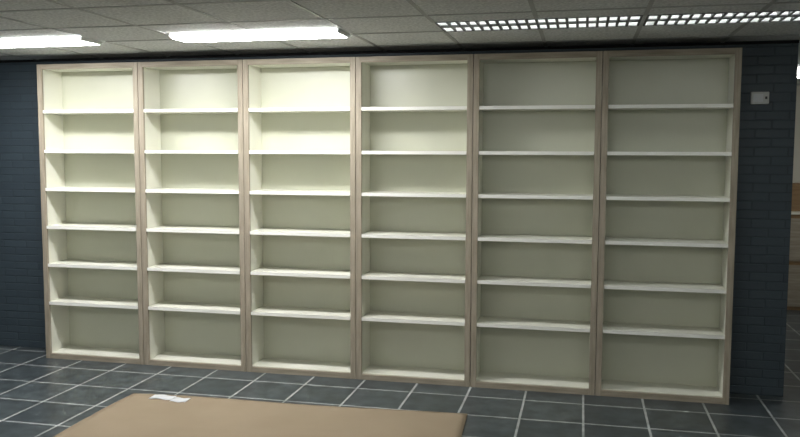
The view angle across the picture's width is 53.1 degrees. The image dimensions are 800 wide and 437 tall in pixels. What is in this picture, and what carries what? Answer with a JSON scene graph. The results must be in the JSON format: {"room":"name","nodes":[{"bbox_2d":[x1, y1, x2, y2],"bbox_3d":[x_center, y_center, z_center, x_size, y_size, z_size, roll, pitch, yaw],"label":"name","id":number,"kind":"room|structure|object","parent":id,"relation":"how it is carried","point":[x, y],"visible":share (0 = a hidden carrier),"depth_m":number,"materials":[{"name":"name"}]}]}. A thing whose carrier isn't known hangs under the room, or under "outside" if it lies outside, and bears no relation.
{"room":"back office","nodes":[
{"label":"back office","id":0,"kind":"room"},
{"bbox_2d":[0,43,798,396],"bbox_3d":[-1.616,-0.078,6.581,8.890,2.475,0.120,1,5,13],"label":"wall","id":1,"kind":"structure","parent":0,"point":[766,131],"depth_m":5.65,"materials":[{"name":"brick"}]},
{"bbox_2d":[750,92,768,103],"bbox_3d":[2.477,-0.829,5.509,0.116,0.084,0.028,1,5,13],"label":"wall thermostat","id":2,"kind":"object","parent":1,"relation":"attached to","point":[756,97],"visible":1,"depth_m":5.50,"materials":[{"name":"white plastic"}]},
{"bbox_2d":[0,0,799,85],"bbox_3d":[-1.005,-1.176,3.939,11.200,0.190,12.400,1,5,13],"label":"ceiling","id":3,"kind":"structure","parent":0,"point":[129,29],"depth_m":4.89,"materials":[{"name":"tile"}]},
{"bbox_2d":[0,36,104,47],"bbox_3d":[-2.676,-1.245,5.612,1.196,0.058,0.276,1,5,13],"label":"light","id":4,"kind":"object","parent":3,"relation":"attached to","point":[59,40],"depth_m":5.48,"materials":[{"name":"white plastic"}]},
{"bbox_2d":[166,27,352,41],"bbox_3d":[-0.921,-1.206,5.214,1.196,0.058,0.276,1,5,13],"label":"light","id":5,"kind":"object","parent":3,"relation":"attached to","point":[335,32],"depth_m":5.15,"materials":[{"name":"white plastic"}]},
{"bbox_2d":[435,15,642,31],"bbox_3d":[0.823,-1.212,4.784,1.186,0.104,0.376,1,5,13],"label":"light","id":6,"kind":"object","parent":3,"relation":"attached to","point":[633,20],"depth_m":4.81,"materials":[{"name":"white plastic"}]},
{"bbox_2d":[643,10,799,25],"bbox_3d":[2.002,-1.186,4.517,1.186,0.104,0.376,1,5,13],"label":"light","id":7,"kind":"object","parent":3,"relation":"attached to","point":[784,15],"depth_m":4.59,"materials":[{"name":"white plastic"}]},
{"bbox_2d":[0,310,799,436],"bbox_3d":[-1.014,1.415,4.152,11.200,0.100,12.400,1,5,13],"label":"floor","id":8,"kind":"structure","parent":0,"point":[41,396],"depth_m":5.52,"materials":[{"name":"tile"}]},
{"bbox_2d":[37,62,143,364],"bbox_3d":[-2.458,-0.042,6.562,0.894,2.400,0.275,1,5,13],"label":"bookcase","id":9,"kind":"object","parent":8,"relation":"on","point":[88,113],"visible":0.86,"depth_m":6.66,"materials":[{"name":"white wood"}]},
{"bbox_2d":[137,60,245,371],"bbox_3d":[-1.591,-0.023,6.366,0.874,2.400,0.275,1,5,13],"label":"bookcase","id":10,"kind":"object","parent":8,"relation":"on","point":[191,134],"visible":0.85,"depth_m":6.46,"materials":[{"name":"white wood"}]},
{"bbox_2d":[54,393,466,436],"bbox_3d":[-0.854,1.315,4.658,2.435,0.018,1.670,1,5,13],"label":"table","id":11,"kind":"object","parent":8,"relation":"on","point":[134,415],"visible":1,"depth_m":5.07,"materials":[{"name":"beige wood"}]},
{"bbox_2d":[148,394,190,401],"bbox_3d":[-1.582,1.235,5.499,0.290,0.008,0.115,1,5,13],"label":"paper label","id":12,"kind":"object","parent":11,"relation":"on","point":[160,396],"visible":1,"depth_m":5.50,"materials":[{"name":"white paper"}]},
{"bbox_2d":[243,57,355,378],"bbox_3d":[-0.731,-0.004,6.171,0.883,2.400,0.275,1,5,13],"label":"bookcase","id":13,"kind":"object","parent":8,"relation":"on","point":[299,114],"visible":0.88,"depth_m":6.26,"materials":[{"name":"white wood"}]},
{"bbox_2d":[356,54,473,386],"bbox_3d":[0.124,0.015,5.978,0.861,2.400,0.275,1,5,13],"label":"bookcase","id":14,"kind":"object","parent":8,"relation":"on","point":[414,114],"visible":1,"depth_m":6.07,"materials":[{"name":"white wood"}]},
{"bbox_2d":[470,51,602,394],"bbox_3d":[0.978,0.034,5.784,0.882,2.400,0.275,1,5,13],"label":"bookcase","id":15,"kind":"object","parent":8,"relation":"on","point":[537,116],"visible":1,"depth_m":5.88,"materials":[{"name":"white wood"}]},
{"bbox_2d":[595,48,741,404],"bbox_3d":[1.844,0.053,5.588,0.886,2.400,0.275,1,5,13],"label":"bookcase","id":16,"kind":"object","parent":8,"relation":"on","point":[670,118],"visible":1,"depth_m":5.67,"materials":[{"name":"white wood"}]},
{"bbox_2d":[787,211,799,309],"bbox_3d":[4.639,0.455,8.869,1.540,1.080,0.470,1,5,13],"label":"sideboard","id":17,"kind":"object","parent":8,"relation":"on","point":[793,300],"visible":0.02,"depth_m":8.72,"materials":[{"name":"brown wood"}]},
{"bbox_2d":[791,183,799,210],"bbox_3d":[4.229,-0.244,8.916,0.450,0.301,0.352,1,5,13],"label":"cardboard box","id":18,"kind":"object","parent":17,"relation":"on","point":[795,186],"visible":0.18,"depth_m":8.72,"materials":[{"name":"cardboard"}]},
{"bbox_2d":[793,86,799,182],"bbox_3d":[0.379,-0.363,10.130,11.200,2.475,0.120,1,5,13],"label":"wall","id":19,"kind":"structure","parent":0,"point":[796,163],"depth_m":9.09,"materials":[{"name":"paint"}]},
{"bbox_2d":[797,67,799,77],"bbox_3d":[3.838,-1.329,7.194,1.196,0.105,0.296,1,5,13],"label":"light","id":20,"kind":"object","parent":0,"point":[798,70],"depth_m":7.13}
]}

